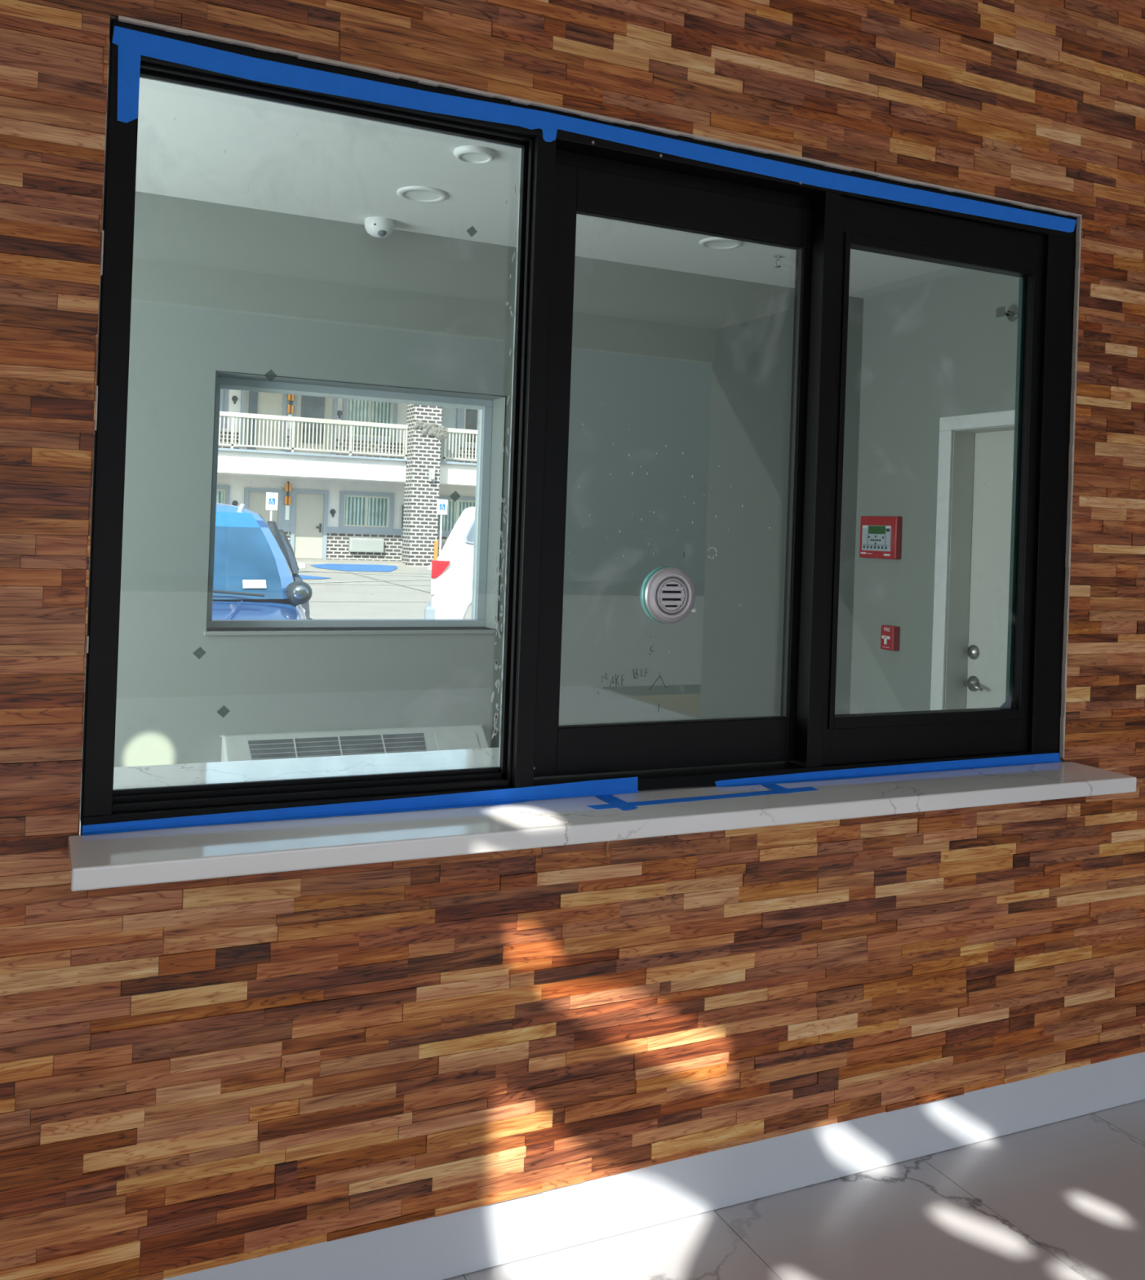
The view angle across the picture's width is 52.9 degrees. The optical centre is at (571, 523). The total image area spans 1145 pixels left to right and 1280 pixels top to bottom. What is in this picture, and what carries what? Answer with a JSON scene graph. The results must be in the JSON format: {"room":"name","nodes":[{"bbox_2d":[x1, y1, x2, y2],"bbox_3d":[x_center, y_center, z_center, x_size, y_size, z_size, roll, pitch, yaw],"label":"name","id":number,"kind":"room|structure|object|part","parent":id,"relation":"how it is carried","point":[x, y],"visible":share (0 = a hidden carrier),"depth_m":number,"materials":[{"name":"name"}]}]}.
{"room":"motel lobby","nodes":[
{"label":"motel lobby","id":0,"kind":"room"},
{"bbox_2d":[297,564,472,619],"bbox_3d":[-2.790,1.501,24.674,44.000,0.400,37.470,2,0,-25],"label":"parking lot","id":1,"kind":"structure","parent":0,"point":[335,599],"depth_m":23.12,"materials":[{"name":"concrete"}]},
{"bbox_2d":[212,502,312,619],"bbox_3d":[-2.702,0.710,7.657,1.846,1.765,4.311,2,0,-16],"label":"parked car","id":2,"kind":"object","parent":1,"relation":"on","point":[254,578],"visible":0.18,"depth_m":7.16,"materials":[{"name":"blue paint"}]},
{"bbox_3d":[-2.397,-0.104,8.366,0.046,0.082,1.324,2,0,-15],"label":"roof rail","id":3,"kind":"part","parent":2,"relation":"part of","materials":[{"name":"white plastic"}]},
{"bbox_2d":[285,580,312,605],"bbox_3d":[-1.704,0.447,7.190,0.173,0.177,0.194,2,0,-25],"label":"mirror","id":4,"kind":"object","parent":2,"relation":"attached to","point":[297,593],"depth_m":7.12,"materials":[{"name":"grey glass"}]},
{"bbox_2d":[266,492,278,520],"bbox_3d":[-7.278,0.247,27.805,0.280,2.001,0.083,2,0,-25],"label":"parking sign","id":5,"kind":"object","parent":1,"relation":"on","point":[272,498],"visible":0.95,"depth_m":27.79,"materials":[{"name":"white"}]},
{"bbox_3d":[-7.284,0.247,27.817,0.053,2.001,0.056,2,0,-25],"label":"post","id":6,"kind":"part","parent":5,"relation":"part of","materials":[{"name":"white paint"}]},
{"bbox_3d":[-7.238,-0.540,27.782,0.150,0.150,0.004,2,0,-25],"label":"symbol panel","id":7,"kind":"part","parent":5,"relation":"part of","materials":[{"name":"blue"}]},
{"bbox_3d":[-7.241,-0.540,27.789,0.280,0.425,0.012,2,0,-25],"label":"sign panel","id":8,"kind":"part","parent":5,"relation":"part of","materials":[{"name":"white"}]},
{"bbox_2d":[278,528,312,619],"bbox_3d":[-3.818,0.741,12.417,1.846,1.620,4.311,2,0,-16],"label":"parked car","id":9,"kind":"object","parent":1,"relation":"on","point":[305,606],"visible":0.04,"depth_m":12.16,"materials":[{"name":"grey paint"}]},
{"bbox_2d":[297,563,305,568],"bbox_3d":[-7.863,1.130,31.277,1.200,0.140,0.156,2,0,-25],"label":"wheel stop","id":10,"kind":"object","parent":1,"relation":"on","point":[300,565],"visible":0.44,"depth_m":31.43,"materials":[{"name":"white paint"}]},
{"bbox_2d":[298,574,328,578],"bbox_3d":[-6.535,1.270,27.576,1.550,0.030,0.986,2,0,36],"label":"painted symbol","id":11,"kind":"object","parent":1,"relation":"on","point":[302,576],"visible":0.45,"depth_m":27.54,"materials":[{"name":"blue paint"}]},
{"bbox_2d":[216,388,478,566],"bbox_3d":[-6.993,-1.815,38.612,34.000,6.300,8.600,2,0,-25],"label":"building","id":12,"kind":"object","parent":1,"relation":"on","point":[367,493],"visible":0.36,"depth_m":35.95,"materials":[{"name":"white paint"}]},
{"bbox_3d":[-11.304,-0.573,34.710,1.530,0.910,0.050,2,0,-25],"label":"pane","id":13,"kind":"part","parent":12,"relation":"part of","materials":[{"name":"clear glass"}]},
{"bbox_3d":[-11.296,-0.573,34.691,1.610,0.990,0.070,2,0,-25],"label":"sash","id":14,"kind":"part","parent":12,"relation":"part of","materials":[{"name":"beige paint"}]},
{"bbox_3d":[-10.538,-3.811,35.045,0.180,1.800,0.012,2,0,-25],"label":"wall trim","id":15,"kind":"part","parent":12,"relation":"part of","materials":[{"name":"blue paint"}]},
{"bbox_2d":[231,395,238,404],"bbox_3d":[-10.284,-3.785,35.137,0.200,0.247,0.060,2,0,-25],"label":"wall lantern","id":16,"kind":"object","parent":12,"relation":"attached to","point":[234,398],"visible":1,"depth_m":35.12,"materials":[{"name":"grey plastic"}]},
{"bbox_2d":[231,500,238,506],"bbox_3d":[-10.287,-0.583,35.169,0.200,0.247,0.060,2,0,-25],"label":"wall lantern","id":17,"kind":"object","parent":12,"relation":"attached to","point":[234,503],"visible":0.73,"depth_m":35.16,"materials":[{"name":"grey plastic"}]},
{"bbox_3d":[-9.503,-3.222,35.488,1.390,2.200,0.100,2,0,-25],"label":"door frame","id":18,"kind":"part","parent":12,"relation":"part of","materials":[{"name":"blue paint"}]},
{"bbox_3d":[-9.538,-0.016,35.505,1.160,2.150,0.100,2,0,-25],"label":"door frame","id":19,"kind":"part","parent":12,"relation":"part of","materials":[{"name":"blue paint"}]},
{"bbox_3d":[-9.524,-3.172,35.528,1.150,2.060,0.050,2,0,-25],"label":"door","id":20,"kind":"part","parent":12,"relation":"part of","materials":[{"name":"beige paint"}]},
{"bbox_3d":[-9.559,0.034,35.545,0.920,2.010,0.050,2,0,-25],"label":"door","id":21,"kind":"part","parent":12,"relation":"part of","materials":[{"name":"beige paint"}]},
{"bbox_3d":[-8.866,-0.521,35.809,0.280,1.150,0.110,2,0,-25],"label":"wall trim","id":22,"kind":"part","parent":12,"relation":"part of","materials":[{"name":"blue paint"}]},
{"bbox_2d":[284,481,292,519],"bbox_3d":[-8.810,-0.715,35.706,0.210,1.200,0.119,2,0,-25],"label":"wall sconce","id":23,"kind":"object","parent":12,"relation":"attached to","point":[288,486],"visible":1,"depth_m":35.69,"materials":[{"name":"orange metal"}]},
{"bbox_3d":[-8.836,-0.340,35.731,0.120,0.450,0.059,2,0,-25],"label":"number plate","id":24,"kind":"part","parent":23,"relation":"part of","materials":[{"name":"white"}]},
{"bbox_3d":[-8.806,-0.725,35.697,0.210,0.260,0.100,2,0,-25],"label":"lamp shade","id":25,"kind":"part","parent":23,"relation":"part of","materials":[{"name":"glass"}]},
{"bbox_3d":[-8.791,-1.124,35.700,0.210,0.260,0.100,2,0,-25],"label":"lamp shade","id":26,"kind":"part","parent":23,"relation":"part of","materials":[{"name":"glass"}]},
{"bbox_2d":[287,394,294,429],"bbox_3d":[-8.729,-3.544,35.714,0.210,1.200,0.119,2,0,-25],"label":"wall sconce","id":27,"kind":"object","parent":12,"relation":"attached to","point":[291,397],"visible":0.78,"depth_m":35.69,"materials":[{"name":"orange metal"}]},
{"bbox_3d":[-8.755,-3.169,35.739,0.120,0.450,0.059,2,0,-25],"label":"number plate","id":28,"kind":"part","parent":27,"relation":"part of","materials":[{"name":"white"}]},
{"bbox_3d":[-8.725,-3.554,35.706,0.210,0.260,0.100,2,0,-25],"label":"lamp shade","id":29,"kind":"part","parent":27,"relation":"part of","materials":[{"name":"glass"}]},
{"bbox_3d":[-8.711,-3.953,35.708,0.210,0.260,0.100,2,0,-25],"label":"lamp shade","id":30,"kind":"part","parent":27,"relation":"part of","materials":[{"name":"glass"}]},
{"bbox_3d":[-8.264,0.068,36.152,0.900,2.040,0.050,2,0,-25],"label":"door","id":31,"kind":"part","parent":12,"relation":"part of","materials":[{"name":"beige paint"}]},
{"bbox_3d":[-8.243,0.018,36.112,1.140,2.180,0.100,2,0,-25],"label":"door frame","id":32,"kind":"part","parent":12,"relation":"part of","materials":[{"name":"blue paint"}]},
{"bbox_2d":[218,411,408,458],"bbox_3d":[-8.252,-2.641,34.059,7.000,1.050,0.120,2,0,-25],"label":"balcony railing","id":33,"kind":"object","parent":12,"relation":"on","point":[233,415],"visible":0.78,"depth_m":34.30,"materials":[{"name":"beige paint"}]},
{"bbox_3d":[-9.824,-2.646,33.322,0.060,0.940,0.060,2,0,-25],"label":"post","id":34,"kind":"part","parent":33,"relation":"part of","materials":[{"name":"beige paint"}]},
{"bbox_3d":[-8.254,-2.586,34.059,0.060,0.940,0.060,2,0,-25],"label":"post","id":35,"kind":"part","parent":33,"relation":"part of","materials":[{"name":"beige paint"}]},
{"bbox_3d":[-8.267,-2.222,34.057,7.000,0.050,0.060,2,0,-25],"label":"rail","id":36,"kind":"part","parent":33,"relation":"part of","materials":[{"name":"beige paint"}]},
{"bbox_3d":[-8.236,-3.101,34.062,7.000,0.130,0.120,2,0,-25],"label":"rail","id":37,"kind":"part","parent":33,"relation":"part of","materials":[{"name":"beige paint"}]},
{"bbox_3d":[-6.684,-2.527,34.795,0.060,0.940,0.060,2,0,-25],"label":"post","id":38,"kind":"part","parent":33,"relation":"part of","materials":[{"name":"beige paint"}]},
{"bbox_3d":[-5.114,-2.468,35.532,0.060,0.940,0.060,2,0,-25],"label":"post","id":39,"kind":"part","parent":33,"relation":"part of","materials":[{"name":"beige paint"}]},
{"bbox_3d":[-8.087,-3.168,36.152,1.400,2.200,0.100,2,0,-25],"label":"door frame","id":40,"kind":"part","parent":12,"relation":"part of","materials":[{"name":"blue paint"}]},
{"bbox_3d":[-8.107,-3.119,36.193,1.160,2.060,0.050,2,0,-25],"label":"door","id":41,"kind":"part","parent":12,"relation":"part of","materials":[{"name":"beige paint"}]},
{"bbox_3d":[-7.962,0.134,36.234,0.160,0.270,0.060,2,0,-25],"label":"handle","id":42,"kind":"part","parent":12,"relation":"part of","materials":[{"name":"grey plastic"}]},
{"bbox_2d":[329,509,336,516],"bbox_3d":[-7.559,-0.340,36.450,0.200,0.247,0.060,2,0,-25],"label":"wall lantern","id":43,"kind":"object","parent":12,"relation":"attached to","point":[332,512],"visible":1,"depth_m":36.43,"materials":[{"name":"grey plastic"}]},
{"bbox_2d":[337,410,342,417],"bbox_3d":[-7.359,-3.474,36.511,0.200,0.247,0.060,2,0,-25],"label":"wall lantern","id":44,"kind":"object","parent":12,"relation":"attached to","point":[339,412],"visible":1,"depth_m":36.49,"materials":[{"name":"grey plastic"}]},
{"bbox_2d":[348,537,384,552],"bbox_3d":[-6.560,0.686,36.792,1.110,0.450,0.187,2,0,-25],"label":"air conditioner","id":45,"kind":"object","parent":12,"relation":"attached to","point":[356,544],"visible":1,"depth_m":36.71,"materials":[{"name":"white metal"}]},
{"bbox_2d":[352,540,382,551],"bbox_3d":[-6.522,0.700,36.711,0.970,0.325,0.008,2,0,-25],"label":"grille","id":46,"kind":"object","parent":45,"relation":"attached to","point":[357,545],"depth_m":36.71,"materials":[{"name":"grey plastic"}]},
{"bbox_3d":[-6.577,-0.394,36.905,1.500,0.990,0.070,2,0,-25],"label":"sash","id":47,"kind":"part","parent":12,"relation":"part of","materials":[{"name":"beige paint"}]},
{"bbox_3d":[-6.586,-0.395,36.923,1.420,0.910,0.050,2,0,-25],"label":"pane","id":48,"kind":"part","parent":12,"relation":"part of","materials":[{"name":"clear glass"}]},
{"bbox_3d":[-6.489,-3.433,36.937,1.440,1.210,0.050,2,0,-25],"label":"pane","id":49,"kind":"part","parent":12,"relation":"part of","materials":[{"name":"clear glass"}]},
{"bbox_3d":[-6.480,-3.433,36.919,1.520,1.290,0.070,2,0,-25],"label":"sash","id":50,"kind":"part","parent":12,"relation":"part of","materials":[{"name":"beige paint"}]},
{"bbox_2d":[401,504,404,528],"bbox_3d":[-5.394,-0.235,37.433,0.220,0.760,0.119,2,0,-25],"label":"wall light","id":51,"kind":"object","parent":12,"relation":"attached to","point":[402,504],"visible":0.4,"depth_m":37.37,"materials":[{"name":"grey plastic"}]},
{"bbox_2d":[413,418,447,439],"bbox_3d":[-4.309,-2.882,35.163,1.095,0.562,0.111,2,0,-25],"label":"mortar patch","id":52,"kind":"object","parent":12,"relation":"attached to","point":[440,432],"visible":1,"depth_m":35.16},
{"bbox_2d":[428,468,435,481],"bbox_3d":[-4.259,-1.479,35.148,0.170,0.380,0.200,2,0,-25],"label":"light","id":53,"kind":"object","parent":12,"relation":"attached to","point":[431,472],"visible":1,"depth_m":35.10,"materials":[{"name":"grey plastic"}]},
{"bbox_3d":[-4.077,-2.966,38.084,0.510,2.060,0.050,2,0,-25],"label":"door","id":54,"kind":"part","parent":12,"relation":"part of","materials":[{"name":"grey metal"}]},
{"bbox_3d":[-4.056,-3.016,38.043,0.750,2.200,0.100,2,0,-25],"label":"door frame","id":55,"kind":"part","parent":12,"relation":"part of","materials":[{"name":"blue paint"}]},
{"bbox_3d":[-3.825,-0.085,38.199,1.440,1.400,0.070,2,0,-25],"label":"sash","id":56,"kind":"part","parent":12,"relation":"part of","materials":[{"name":"beige paint"}]},
{"bbox_3d":[-3.833,-0.085,38.217,1.360,1.320,0.050,2,0,-25],"label":"pane","id":57,"kind":"part","parent":12,"relation":"part of","materials":[{"name":"clear glass"}]},
{"bbox_2d":[443,427,478,461],"bbox_3d":[-1.918,-2.402,37.030,4.600,1.050,0.120,2,0,-25],"label":"balcony railing","id":58,"kind":"object","parent":12,"relation":"on","point":[449,430],"visible":0.23,"depth_m":36.25,"materials":[{"name":"metal"}]},
{"bbox_3d":[-3.974,-2.425,36.066,0.060,0.940,0.060,2,0,-25],"label":"post","id":59,"kind":"part","parent":58,"relation":"part of","materials":[{"name":"beige paint"}]},
{"bbox_3d":[-1.933,-1.982,37.028,4.600,0.050,0.060,2,0,-25],"label":"rail","id":60,"kind":"part","parent":58,"relation":"part of","materials":[{"name":"metal"}]},
{"bbox_3d":[-1.902,-2.862,37.033,4.600,0.130,0.120,2,0,-25],"label":"rail","id":61,"kind":"part","parent":58,"relation":"part of","materials":[{"name":"beige paint"}]},
{"bbox_3d":[-3.363,-3.315,38.381,0.510,1.290,0.070,2,0,-25],"label":"sash","id":62,"kind":"part","parent":12,"relation":"part of","materials":[{"name":"beige paint"}]},
{"bbox_3d":[-3.372,-3.315,38.399,0.430,1.210,0.050,2,0,-25],"label":"pane","id":63,"kind":"part","parent":12,"relation":"part of","materials":[{"name":"clear glass"}]},
{"bbox_2d":[311,564,397,571],"bbox_3d":[-5.980,1.257,32.906,2.800,0.057,3.550,2,0,-25],"label":"painted marking","id":64,"kind":"object","parent":1,"relation":"on","point":[349,567],"visible":1,"depth_m":32.80,"materials":[{"name":"blue paint"}]},
{"bbox_2d":[310,570,431,577],"bbox_3d":[-4.413,1.341,29.914,8.798,0.067,0.120,2,0,6],"label":"painted line","id":65,"kind":"object","parent":1,"relation":"on","point":[310,571],"visible":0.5,"depth_m":30.01,"materials":[{"name":"white paint"}]},
{"bbox_2d":[311,578,431,582],"bbox_3d":[-3.804,1.380,28.377,0.120,0.069,9.888,2,0,37],"label":"painted line","id":66,"kind":"object","parent":1,"relation":"on","point":[426,579],"visible":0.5,"depth_m":27.19,"materials":[{"name":"white paint"}]},
{"bbox_2d":[346,571,429,592],"bbox_3d":[-3.250,1.431,24.717,0.040,0.186,13.000,2,0,-25],"label":"joint line","id":67,"kind":"object","parent":1,"relation":"on","point":[346,571],"visible":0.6,"depth_m":26.19,"materials":[{"name":"grey concrete"}]},
{"bbox_2d":[427,564,431,569],"bbox_3d":[-3.424,1.296,33.580,1.600,0.140,0.156,2,0,-25],"label":"wheel stop","id":68,"kind":"object","parent":1,"relation":"on","point":[429,566],"visible":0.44,"depth_m":33.21,"materials":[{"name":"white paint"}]},
{"bbox_2d":[433,540,438,559],"bbox_3d":[-4.102,0.922,34.749,0.180,0.814,0.180,2,0,-25],"label":"marker post","id":69,"kind":"object","parent":1,"relation":"on","point":[436,542],"visible":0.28,"depth_m":34.71,"materials":[{"name":"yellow plastic"}]},
{"bbox_2d":[436,499,448,554],"bbox_3d":[-3.369,0.385,29.638,0.280,2.021,0.083,2,0,-25],"label":"parking sign","id":70,"kind":"object","parent":1,"relation":"on","point":[442,508],"visible":0.95,"depth_m":29.62,"materials":[{"name":"white"}]},
{"bbox_3d":[-3.375,0.385,29.651,0.053,2.021,0.056,2,0,-25],"label":"post","id":71,"kind":"part","parent":70,"relation":"part of","materials":[{"name":"metal"}]},
{"bbox_3d":[-3.331,-0.429,29.623,0.280,0.390,0.012,2,0,-25],"label":"sign panel","id":72,"kind":"part","parent":70,"relation":"part of","materials":[{"name":"white"}]},
{"bbox_3d":[-3.328,-0.429,29.616,0.150,0.150,0.004,2,0,-25],"label":"symbol panel","id":73,"kind":"part","parent":70,"relation":"part of","materials":[{"name":"blue"}]},
{"bbox_2d":[424,506,475,619],"bbox_3d":[0.759,0.764,13.694,4.865,1.810,1.899,2,0,-4],"label":"suv","id":74,"kind":"object","parent":1,"relation":"on","point":[451,582],"visible":0.1,"depth_m":12.63,"materials":[{"name":"white paint"}]},
{"bbox_2d":[431,578,436,595],"bbox_3d":[-1.514,0.695,12.620,0.055,0.174,0.068,2,0,-4],"label":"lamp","id":75,"kind":"object","parent":74,"relation":"attached to","point":[433,581],"depth_m":12.59,"materials":[{"name":"white"}]},
{"bbox_2d":[431,560,450,578],"bbox_3d":[-1.437,0.501,12.645,0.198,0.200,0.112,2,0,-4],"label":"tail lamp","id":76,"kind":"object","parent":74,"relation":"attached to","point":[441,569],"depth_m":12.59,"materials":[{"name":"red"}]},
{"bbox_2d":[79,191,863,835],"bbox_3d":[-0.814,0.175,4.772,5.790,2.750,0.220,2,0,-25],"label":"wall","id":77,"kind":"structure","parent":0,"point":[700,366],"depth_m":4.83,"materials":[{"name":"grey paint"}]},
{"bbox_2d":[207,376,493,627],"bbox_3d":[-0.908,-0.066,4.792,1.185,0.990,0.060,2,0,-25],"label":"window","id":78,"kind":"structure","parent":77,"relation":"in","point":[485,408],"depth_m":4.85,"materials":[{"name":"grey metal"}]},
{"bbox_2d":[204,626,500,635],"bbox_3d":[-0.880,0.438,4.693,1.209,0.016,0.152,2,0,-25],"label":"trim","id":79,"kind":"structure","parent":77,"relation":"attached to","point":[348,631],"depth_m":4.63,"materials":[{"name":"grey paint"}]},
{"bbox_2d":[220,724,488,761],"bbox_3d":[-0.823,1.049,4.532,1.070,0.440,0.224,2,0,-25],"label":"air conditioner","id":80,"kind":"object","parent":77,"relation":"attached to","point":[246,747],"visible":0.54,"depth_m":4.55,"materials":[{"name":"grey plastic"}]},
{"bbox_2d":[206,370,506,631],"bbox_3d":[-0.836,-0.067,4.638,1.193,0.994,0.002,2,0,-25],"label":"trim","id":81,"kind":"structure","parent":77,"relation":"attached to","point":[215,371],"depth_m":4.56,"materials":[{"name":"grey"}]},
{"bbox_2d":[103,45,974,298],"bbox_3d":[-0.299,-1.239,3.789,5.790,0.100,2.412,2,0,-25],"label":"ceiling","id":82,"kind":"structure","parent":0,"point":[194,144],"depth_m":4.05,"materials":[{"name":"white paint"}]},
{"bbox_2d":[364,217,394,237],"bbox_3d":[-0.762,-1.166,4.557,0.118,0.069,0.118,2,0,-25],"label":"dome camera","id":83,"kind":"object","parent":82,"relation":"attached to","point":[376,227],"visible":1,"depth_m":4.51,"materials":[{"name":"white plastic"}]},
{"bbox_2d":[396,186,448,202],"bbox_3d":[-0.540,-1.190,4.163,0.184,0.010,0.184,2,0,-25],"label":"recessed light","id":84,"kind":"object","parent":82,"relation":"in","point":[415,193],"visible":1,"depth_m":4.16,"materials":[{"name":"white plastic"}]},
{"bbox_2d":[453,145,495,163],"bbox_3d":[-0.311,-1.179,3.686,0.134,0.020,0.134,2,0,-25],"label":"recessed light","id":85,"kind":"object","parent":82,"relation":"in","point":[468,153],"visible":1,"depth_m":3.66,"materials":[{"name":"white plastic"}]},
{"bbox_2d":[699,237,742,249],"bbox_3d":[0.611,-1.146,4.711,0.176,0.010,0.176,2,0,-25],"label":"recessed light","id":86,"kind":"object","parent":82,"relation":"in","point":[717,243],"visible":0.94,"depth_m":4.71,"materials":[{"name":"white plastic"}]},
{"bbox_2d":[774,255,782,267],"bbox_3d":[0.881,-1.117,4.902,0.036,0.046,0.036,2,0,-25],"label":"sprinkler","id":87,"kind":"object","parent":82,"relation":"attached to","point":[778,257],"visible":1,"depth_m":4.90,"materials":[{"name":"grey metal"}]},
{"bbox_2d":[0,0,1144,1279],"bbox_3d":[0.295,-0.074,2.675,7.600,3.300,0.131,2,0,-25],"label":"wall","id":88,"kind":"structure","parent":0,"point":[201,1074],"depth_m":2.44,"materials":[{"name":"brown wood"}]},
{"bbox_2d":[79,747,716,835],"bbox_3d":[0.076,0.614,2.884,2.424,0.038,0.474,2,0,-25],"label":"countertop","id":89,"kind":"structure","parent":88,"relation":"attached to","point":[187,774],"depth_m":2.68,"materials":[{"name":"stone"}]},
{"bbox_2d":[80,19,1076,831],"bbox_3d":[0.224,-0.138,2.632,2.430,1.469,0.092,2,0,-25],"label":"window","id":90,"kind":"structure","parent":88,"relation":"in","point":[571,175],"depth_m":2.63,"materials":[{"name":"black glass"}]},
{"bbox_2d":[117,34,141,123],"bbox_3d":[-0.806,-0.807,2.091,0.040,0.158,0.001,2,0,-25],"label":"tape","id":91,"kind":"object","parent":90,"relation":"attached to","point":[129,47],"visible":1,"depth_m":2.09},
{"bbox_2d":[491,182,515,738],"bbox_3d":[-0.149,-0.138,2.488,0.029,1.205,0.001,2,0,-25],"label":"smear","id":92,"kind":"object","parent":90,"relation":"attached to","point":[498,682],"visible":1,"depth_m":2.49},
{"bbox_2d":[111,26,1076,232],"bbox_3d":[0.267,-0.832,2.595,2.427,0.063,0.001,2,0,-25],"label":"tape","id":93,"kind":"object","parent":90,"relation":"attached to","point":[156,46],"visible":1,"depth_m":2.43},
{"bbox_2d":[640,566,696,623],"bbox_3d":[0.228,0.166,2.665,0.137,0.133,0.037,2,0,-25],"label":"grille","id":94,"kind":"object","parent":90,"relation":"attached to","point":[668,593],"visible":1,"depth_m":2.65,"materials":[{"name":"metal"}]},
{"bbox_3d":[0.236,-0.123,2.665,0.712,1.375,0.034,2,0,-25],"label":"sliding sash","id":95,"kind":"part","parent":90,"relation":"part of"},
{"bbox_2d":[578,423,769,652],"bbox_3d":[0.206,0.018,2.650,0.602,0.559,0.001,2,0,-25],"label":"paint speck","id":96,"kind":"object","parent":90,"relation":"attached to","point":[583,424],"visible":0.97,"depth_m":2.66,"materials":[{"name":"white paint"}]},
{"bbox_3d":[0.926,-0.094,2.944,0.688,1.382,0.042,2,0,-25],"label":"fixed sash","id":97,"kind":"part","parent":90,"relation":"part of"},
{"bbox_2d":[999,695,1011,708],"bbox_3d":[1.152,0.474,3.057,0.043,0.034,0.001,2,0,-25],"label":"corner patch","id":98,"kind":"object","parent":90,"relation":"attached to","point":[1007,704],"visible":1,"depth_m":3.06,"materials":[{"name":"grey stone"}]},
{"bbox_2d":[86,15,1082,758],"bbox_3d":[0.246,-0.143,2.586,2.438,1.465,0.012,2,0,-25],"label":"trim","id":99,"kind":"structure","parent":88,"relation":"attached to","point":[122,19],"depth_m":2.74,"materials":[{"name":"black painted aluminium"},{"name":"blue masking tape"}]},
{"bbox_2d":[67,761,1137,891],"bbox_3d":[0.267,0.619,2.488,2.483,0.038,0.222,2,0,-25],"label":"sill","id":100,"kind":"structure","parent":88,"relation":"attached to","point":[153,856],"depth_m":2.26,"materials":[{"name":"stone"}]},
{"bbox_2d":[82,777,639,835],"bbox_3d":[-0.363,0.559,2.302,1.135,0.033,0.022,2,0,-25],"label":"tape","id":101,"kind":"object","parent":100,"relation":"on","point":[620,785],"visible":1,"depth_m":2.31,"materials":[{"name":"plastic"}]},
{"bbox_2d":[595,794,638,810],"bbox_3d":[0.097,0.592,2.445,0.042,0.001,0.136,2,0,-25],"label":"tape","id":102,"kind":"object","parent":100,"relation":"on","point":[609,798],"visible":1,"depth_m":2.44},
{"bbox_2d":[586,786,818,809],"bbox_3d":[0.302,0.601,2.523,0.589,0.001,0.034,2,0,-27],"label":"tape","id":103,"kind":"object","parent":100,"relation":"on","point":[803,788],"visible":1,"depth_m":2.51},
{"bbox_2d":[761,783,795,793],"bbox_3d":[0.472,0.606,2.633,0.043,0.001,0.088,2,0,-25],"label":"tape","id":104,"kind":"object","parent":100,"relation":"on","point":[775,787],"visible":1,"depth_m":2.63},
{"bbox_2d":[715,752,1062,786],"bbox_3d":[0.827,0.610,2.859,1.089,0.022,0.024,2,0,-25],"label":"tape","id":105,"kind":"object","parent":100,"relation":"on","point":[1045,757],"visible":1,"depth_m":2.86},
{"bbox_2d":[604,840,608,856],"bbox_3d":[0.082,0.678,2.505,0.014,0.092,0.008,2,0,-25],"label":"wood shim","id":106,"kind":"object","parent":88,"relation":"attached to","point":[607,842],"visible":0.18,"depth_m":2.50,"materials":[{"name":"brown wood"}]},
{"bbox_2d":[163,1051,1144,1279],"bbox_3d":[0.264,1.506,2.615,7.600,0.137,0.008,2,0,-25],"label":"baseboard","id":107,"kind":"structure","parent":88,"relation":"attached to","point":[448,1246],"depth_m":2.61,"materials":[{"name":"concrete"}]},
{"bbox_2d":[443,1099,1144,1279],"bbox_3d":[1.931,1.638,-0.951,7.600,0.050,8.118,2,0,-25],"label":"floor","id":108,"kind":"structure","parent":0,"point":[1064,1199],"depth_m":2.60,"materials":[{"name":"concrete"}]},
{"bbox_2d":[849,270,1020,714],"bbox_3d":[1.928,0.271,4.727,0.140,2.750,2.192,2,0,-25],"label":"wall","id":109,"kind":"structure","parent":0,"point":[932,350],"depth_m":5.33,"materials":[{"name":"grey paint"}]},
{"bbox_2d":[859,515,902,559],"bbox_3d":[1.475,0.066,5.498,0.038,0.202,0.263,2,0,-25],"label":"panel","id":110,"kind":"object","parent":109,"relation":"attached to","point":[881,536],"visible":1,"depth_m":5.47,"materials":[{"name":"red plastic"}]},
{"bbox_3d":[1.457,0.069,5.498,0.001,0.121,0.205,2,0,-25],"label":"plate","id":111,"kind":"part","parent":110,"relation":"part of","materials":[{"name":"grey plastic"}]},
{"bbox_2d":[880,625,900,650],"bbox_3d":[1.495,0.536,5.407,0.047,0.113,0.090,2,0,-25],"label":"station","id":112,"kind":"object","parent":109,"relation":"attached to","point":[890,635],"visible":1,"depth_m":5.38,"materials":[{"name":"red plastic"}]},
{"bbox_3d":[1.476,0.546,5.400,0.006,0.040,0.056,2,0,-25],"label":"pull handle","id":113,"kind":"part","parent":112,"relation":"part of","materials":[{"name":"white"}]},
{"bbox_2d":[930,409,1015,710],"bbox_3d":[1.921,0.588,4.724,0.178,2.116,1.053,2,0,-25],"label":"door","id":114,"kind":"structure","parent":109,"relation":"in","point":[993,456],"depth_m":5.10,"materials":[{"name":"white paint"}]},
{"bbox_3d":[1.774,0.710,5.066,0.065,0.070,0.137,2,0,-25],"label":"lever","id":115,"kind":"part","parent":114,"relation":"part of","materials":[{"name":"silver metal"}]},
{"bbox_2d":[995,306,1018,321],"bbox_3d":[1.818,-0.878,4.802,0.074,0.060,0.060,2,0,-25],"label":"sprinkler","id":116,"kind":"object","parent":109,"relation":"attached to","point":[1012,314],"visible":0.97,"depth_m":4.80,"materials":[{"name":"grey metal"}]}
]}

